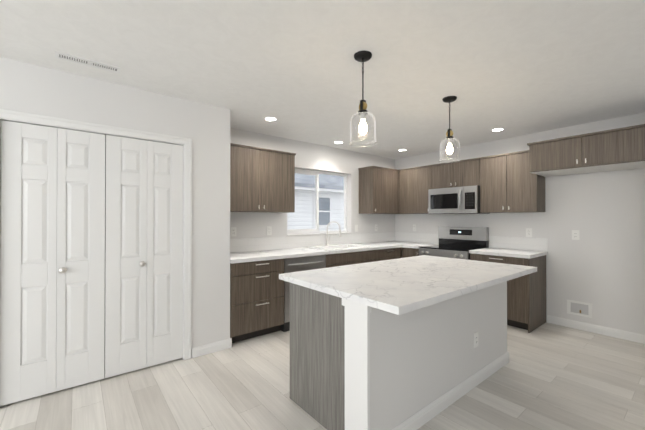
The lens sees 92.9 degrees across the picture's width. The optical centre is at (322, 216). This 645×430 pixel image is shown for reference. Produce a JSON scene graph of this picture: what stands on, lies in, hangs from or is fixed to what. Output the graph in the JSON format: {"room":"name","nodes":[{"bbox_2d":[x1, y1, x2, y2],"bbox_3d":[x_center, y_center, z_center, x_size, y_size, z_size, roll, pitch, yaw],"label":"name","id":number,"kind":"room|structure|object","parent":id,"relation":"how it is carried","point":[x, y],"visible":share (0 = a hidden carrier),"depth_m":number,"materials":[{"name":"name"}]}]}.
{"room":"kitchen","nodes":[
{"label":"kitchen","id":0,"kind":"room"},
{"bbox_2d":[0,57,229,357],"bbox_3d":[-2.872,0.112,1.759,4.787,2.490,0.120,0,0,-39],"label":"wall","id":1,"kind":"structure","parent":0,"point":[38,90],"depth_m":2.97,"materials":[{"name":"white paint"}]},
{"bbox_2d":[0,120,57,405],"bbox_3d":[-2.181,0.328,2.283,0.303,2.034,0.032,0,0,-39],"label":"closet door","id":2,"kind":"structure","parent":1,"relation":"in","point":[28,279],"depth_m":2.27,"materials":[{"name":"white wood"}]},
{"bbox_2d":[56,128,104,390],"bbox_3d":[-1.929,0.329,2.455,0.303,2.034,0.079,0,0,-39],"label":"closet door","id":3,"kind":"structure","parent":1,"relation":"in","point":[80,343],"depth_m":2.46,"materials":[{"name":"white wood"}]},
{"bbox_2d":[56,133,105,377],"bbox_3d":[-1.848,0.336,2.600,1.221,2.051,0.005,0,0,-39],"label":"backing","id":4,"kind":"object","parent":1,"relation":"in","point":[105,215],"depth_m":2.60,"materials":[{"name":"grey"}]},
{"bbox_2d":[0,358,182,407],"bbox_3d":[-1.825,1.354,2.565,1.223,0.014,0.040,0,0,-39],"label":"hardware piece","id":5,"kind":"object","parent":1,"relation":"attached to","point":[7,405],"visible":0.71,"depth_m":2.20,"materials":[{"name":"silver metal"}]},
{"bbox_2d":[0,109,191,359],"bbox_3d":[-1.831,0.302,2.580,1.355,2.119,0.138,0,0,-39],"label":"trim","id":6,"kind":"structure","parent":1,"relation":"attached to","point":[34,119],"depth_m":2.92,"materials":[{"name":"white wood"}]},
{"bbox_2d":[105,135,146,377],"bbox_3d":[-1.689,0.330,2.647,0.303,2.034,0.079,0,0,-39],"label":"closet door","id":7,"kind":"structure","parent":1,"relation":"in","point":[126,267],"depth_m":2.65,"materials":[{"name":"white wood"}]},
{"bbox_2d":[146,141,182,366],"bbox_3d":[-1.466,0.332,2.856,0.303,2.034,0.032,0,0,-39],"label":"closet door","id":8,"kind":"structure","parent":1,"relation":"in","point":[164,252],"depth_m":2.84,"materials":[{"name":"white wood"}]},
{"bbox_2d":[192,338,231,357],"bbox_3d":[-1.105,1.317,3.081,0.396,0.095,0.014,0,0,-39],"label":"baseboard","id":9,"kind":"structure","parent":1,"relation":"attached to","point":[202,350],"depth_m":3.07,"materials":[{"name":"white wood"}]},
{"bbox_2d":[230,128,394,238],"bbox_3d":[-1.834,0.122,3.400,8.460,2.490,0.150,0,0,-39],"label":"wall","id":10,"kind":"structure","parent":0,"point":[321,158],"depth_m":4.69,"materials":[{"name":"white paint"}]},
{"bbox_2d":[231,227,235,236],"bbox_3d":[-1.121,0.189,3.869,0.072,0.118,0.008,0,0,-39],"label":"electrical outlet","id":11,"kind":"object","parent":10,"relation":"attached to","point":[233,231],"visible":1,"depth_m":3.87,"materials":[{"name":"white plastic"}]},
{"bbox_2d":[230,143,295,212],"bbox_3d":[-0.843,-0.451,3.871,1.007,0.780,0.355,0,0,-39],"label":"upper cabinet","id":12,"kind":"object","parent":10,"relation":"attached to","point":[262,179],"visible":0.85,"depth_m":3.76,"materials":[{"name":"brown wood"}]},
{"bbox_2d":[267,226,271,234],"bbox_3d":[-0.726,0.191,4.186,0.072,0.118,0.008,0,0,-39],"label":"electrical outlet","id":13,"kind":"object","parent":10,"relation":"attached to","point":[269,230],"visible":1,"depth_m":4.18,"materials":[{"name":"white plastic"}]},
{"bbox_2d":[230,232,394,252],"bbox_3d":[0.028,0.370,4.784,3.517,0.172,0.011,0,0,-39],"label":"backsplash","id":14,"kind":"structure","parent":10,"relation":"attached to","point":[275,243],"depth_m":4.51,"materials":[{"name":"stone"}]},
{"bbox_2d":[287,168,350,235],"bbox_3d":[-0.053,-0.225,4.818,1.270,0.999,0.168,0,0,-39],"label":"window","id":15,"kind":"structure","parent":10,"relation":"in","point":[316,203],"depth_m":4.86,"materials":[{"name":"white plastic"}]},
{"bbox_2d":[358,166,398,213],"bbox_3d":[1.116,-0.442,5.441,1.005,0.780,0.355,0,0,-39],"label":"upper cabinet","id":16,"kind":"object","parent":10,"relation":"attached to","point":[378,190],"visible":0.92,"depth_m":5.18,"materials":[{"name":"brown wood"}]},
{"bbox_2d":[0,322,644,429],"bbox_3d":[0.465,1.400,0.404,8.610,0.100,7.690,0,0,-39],"label":"floor","id":17,"kind":"structure","parent":0,"point":[549,376],"depth_m":2.33,"materials":[{"name":"beige wood"}]},
{"bbox_2d":[230,259,283,342],"bbox_3d":[-0.887,0.929,3.639,0.656,0.877,0.650,0,0,-39],"label":"base cabinet","id":18,"kind":"object","parent":17,"relation":"on","point":[256,298],"visible":0.79,"depth_m":3.39,"materials":[{"name":"brown wood"}]},
{"bbox_2d":[281,255,325,331],"bbox_3d":[-0.380,0.933,4.035,0.624,0.875,0.667,0,0,-39],"label":"dishwasher","id":19,"kind":"object","parent":17,"relation":"on","point":[296,264],"visible":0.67,"depth_m":3.68,"materials":[{"name":"silver metal"}]},
{"bbox_2d":[326,250,374,267],"bbox_3d":[0.234,0.938,4.541,0.960,0.871,0.645,0,0,-39],"label":"base cabinet","id":20,"kind":"object","parent":17,"relation":"on","point":[341,259],"visible":0.21,"depth_m":4.28,"materials":[{"name":"brown wood"}]},
{"bbox_2d":[230,221,438,263],"bbox_3d":[0.325,0.351,4.414,3.517,0.573,0.961,0,0,-39],"label":"countertop","id":21,"kind":"structure","parent":20,"relation":"on","point":[262,255],"depth_m":4.17,"materials":[{"name":"stone"}]},
{"bbox_2d":[325,221,341,245],"bbox_3d":[0.168,0.254,4.716,0.176,0.375,0.202,0,0,-39],"label":"faucet","id":22,"kind":"object","parent":21,"relation":"on","point":[327,243],"depth_m":4.72,"materials":[{"name":"silver metal"}]},
{"bbox_2d":[371,247,401,260],"bbox_3d":[0.873,0.937,5.050,0.663,0.877,0.650,0,0,-39],"label":"base cabinet","id":23,"kind":"object","parent":17,"relation":"on","point":[387,254],"visible":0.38,"depth_m":4.81,"materials":[{"name":"brown wood"}]},
{"bbox_2d":[290,281,508,429],"bbox_3d":[0.747,0.923,2.586,1.949,0.877,0.822,0,0,-39],"label":"kitchen island","id":24,"kind":"object","parent":17,"relation":"on","point":[355,366],"visible":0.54,"depth_m":2.01,"materials":[{"name":"white paint"}]},
{"bbox_2d":[279,255,536,314],"bbox_3d":[0.782,0.464,2.544,1.965,0.040,1.135,0,0,-39],"label":"island countertop","id":25,"kind":"structure","parent":24,"relation":"on","point":[399,286],"depth_m":2.17,"materials":[{"name":"stone"}]},
{"bbox_2d":[474,332,477,347],"bbox_3d":[1.246,0.998,2.483,0.072,0.118,0.008,0,0,-39],"label":"outlet","id":26,"kind":"object","parent":24,"relation":"attached to","point":[475,339],"visible":1,"depth_m":2.48,"materials":[{"name":"white plastic"}]},
{"bbox_2d":[402,247,418,257],"bbox_3d":[1.639,0.938,5.068,0.645,0.877,0.339,0,0,-39],"label":"base cabinet","id":27,"kind":"object","parent":17,"relation":"on","point":[409,252],"visible":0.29,"depth_m":4.91,"materials":[{"name":"brown wood"}]},
{"bbox_2d":[419,226,488,259],"bbox_3d":[1.947,0.766,4.605,0.707,1.215,0.758,0,0,-39],"label":"range","id":28,"kind":"object","parent":17,"relation":"on","point":[458,242],"visible":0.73,"depth_m":4.61,"materials":[{"name":"silver metal"}]},
{"bbox_2d":[470,253,545,332],"bbox_3d":[2.443,0.932,4.060,0.650,0.877,0.700,0,0,-39],"label":"base cabinet","id":29,"kind":"object","parent":17,"relation":"on","point":[526,302],"visible":0.42,"depth_m":3.74,"materials":[{"name":"brown wood"}]},
{"bbox_2d":[469,248,547,258],"bbox_3d":[2.453,0.473,4.061,0.636,0.040,0.719,0,0,-39],"label":"countertop","id":30,"kind":"structure","parent":29,"relation":"on","point":[528,254],"depth_m":3.92,"materials":[{"name":"stone"}]},
{"bbox_2d":[0,0,644,158],"bbox_3d":[0.465,-1.190,0.419,8.610,0.100,7.690,0,0,-39],"label":"ceiling","id":31,"kind":"structure","parent":0,"point":[514,68],"depth_m":2.19,"materials":[{"name":"paint"}]},
{"bbox_2d":[55,51,120,73],"bbox_3d":[-1.708,-1.126,2.246,0.380,0.006,0.110,0,0,-39],"label":"ceiling vent","id":32,"kind":"object","parent":31,"relation":"in","point":[82,61],"visible":1,"depth_m":2.23,"materials":[{"name":"white"}]},
{"bbox_2d":[264,117,276,120],"bbox_3d":[-0.595,-1.119,3.513,0.156,0.006,0.156,0,0,-39],"label":"recessed light","id":33,"kind":"object","parent":31,"relation":"in","point":[270,118],"visible":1,"depth_m":3.52,"materials":[{"name":"white plastic"}]},
{"bbox_2d":[349,50,376,146],"bbox_3d":[0.283,-0.820,2.144,0.192,0.620,0.192,0,0,-39],"label":"pendant light","id":34,"kind":"object","parent":31,"relation":"hanging from","point":[363,56],"visible":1,"depth_m":2.13,"materials":[{"name":"clear glass"}]},
{"bbox_2d":[439,96,460,162],"bbox_3d":[1.209,-0.827,2.913,0.192,0.597,0.192,0,0,-39],"label":"pendant light","id":35,"kind":"object","parent":31,"relation":"hanging from","point":[449,132],"visible":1,"depth_m":2.90,"materials":[{"name":"clear glass"}]},
{"bbox_2d":[491,128,504,131],"bbox_3d":[2.252,-1.117,3.939,0.156,0.006,0.156,0,0,-39],"label":"recessed light","id":36,"kind":"object","parent":31,"relation":"in","point":[496,129],"visible":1,"depth_m":3.92,"materials":[{"name":"white"}]},
{"bbox_2d":[395,113,644,334],"bbox_3d":[3.766,0.120,3.056,0.150,2.490,7.390,0,0,-39],"label":"wall","id":37,"kind":"structure","parent":0,"point":[599,265],"depth_m":3.70,"materials":[{"name":"white paint"}]},
{"bbox_2d":[399,165,430,213],"bbox_3d":[1.669,-0.443,5.270,0.355,0.780,0.628,0,0,-39],"label":"upper cabinet","id":38,"kind":"object","parent":37,"relation":"attached to","point":[414,184],"visible":0.65,"depth_m":5.17,"materials":[{"name":"brown wood"}]},
{"bbox_2d":[395,232,438,243],"bbox_3d":[1.698,0.374,5.504,0.011,0.172,0.945,0,0,-39],"label":"backsplash","id":39,"kind":"structure","parent":37,"relation":"attached to","point":[399,236],"depth_m":5.49,"materials":[{"name":"stone"}]},
{"bbox_2d":[431,158,479,188],"bbox_3d":[2.104,-0.639,4.728,0.355,0.394,0.760,0,0,-39],"label":"upper cabinet","id":40,"kind":"object","parent":37,"relation":"attached to","point":[463,173],"visible":0.79,"depth_m":4.60,"materials":[{"name":"brown wood"}]},
{"bbox_2d":[428,185,489,213],"bbox_3d":[2.061,-0.241,4.691,0.465,0.390,0.756,0,0,-39],"label":"microwave","id":41,"kind":"object","parent":40,"relation":"attached to","point":[460,200],"visible":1,"depth_m":4.53,"materials":[{"name":"silver metal"}]},
{"bbox_2d":[480,150,544,212],"bbox_3d":[2.558,-0.449,4.159,0.355,0.780,0.687,0,0,-39],"label":"upper cabinet","id":42,"kind":"object","parent":37,"relation":"attached to","point":[509,183],"visible":0.9,"depth_m":4.03,"materials":[{"name":"brown wood"}]},
{"bbox_2d":[489,236,547,251],"bbox_3d":[2.698,0.367,4.259,0.008,0.172,0.719,0,0,-39],"label":"backsplash","id":43,"kind":"structure","parent":37,"relation":"attached to","point":[520,243],"depth_m":4.23,"materials":[{"name":"stone"}]},
{"bbox_2d":[526,228,531,236],"bbox_3d":[2.792,0.215,4.144,0.008,0.118,0.072,0,0,-39],"label":"electrical outlet","id":44,"kind":"object","parent":37,"relation":"attached to","point":[528,232],"visible":1,"depth_m":4.14,"materials":[{"name":"white plastic"}]},
{"bbox_2d":[572,230,578,239],"bbox_3d":[3.102,0.224,3.756,0.008,0.118,0.072,0,0,-39],"label":"electrical outlet","id":45,"kind":"object","parent":37,"relation":"attached to","point":[575,234],"visible":1,"depth_m":3.75,"materials":[{"name":"white plastic"}]},
{"bbox_2d":[567,300,591,317],"bbox_3d":[3.123,1.117,3.726,0.016,0.170,0.240,0,0,-39],"label":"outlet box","id":46,"kind":"object","parent":37,"relation":"attached to","point":[584,309],"visible":1,"depth_m":3.73,"materials":[{"name":"white plastic"}]},
{"bbox_2d":[527,124,644,176],"bbox_3d":[2.974,-0.695,3.411,0.645,0.343,1.021,0,0,-39],"label":"upper cabinet","id":47,"kind":"object","parent":37,"relation":"attached to","point":[623,148],"visible":1,"depth_m":3.21,"materials":[{"name":"brown wood"}]},
{"bbox_2d":[546,315,644,343],"bbox_3d":[3.223,1.320,3.595,0.014,0.095,0.991,0,0,-39],"label":"baseboard","id":48,"kind":"structure","parent":37,"relation":"attached to","point":[616,333],"depth_m":3.59,"materials":[{"name":"white wood"}]},
{"label":"outside","id":49,"kind":"structure","parent":0,"visible":0},
{"bbox_3d":[-5.247,2.056,17.518,26.000,0.020,26.150,0,0,-39],"label":"ground","id":50,"kind":"structure","parent":49,"visible":0},
{"bbox_2d":[287,186,343,234],"bbox_3d":[0.284,0.868,9.021,16.000,3.460,0.740,0,0,-39],"label":"house","id":51,"kind":"structure","parent":50,"relation":"on","point":[295,216],"depth_m":8.66,"materials":[{"name":"white"}]},
{"bbox_2d":[295,173,343,189],"bbox_3d":[-1.019,-2.083,10.665,16.000,2.660,4.970,0,0,-39],"label":"roof","id":52,"kind":"structure","parent":51,"relation":"on","point":[333,179],"depth_m":8.55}
]}

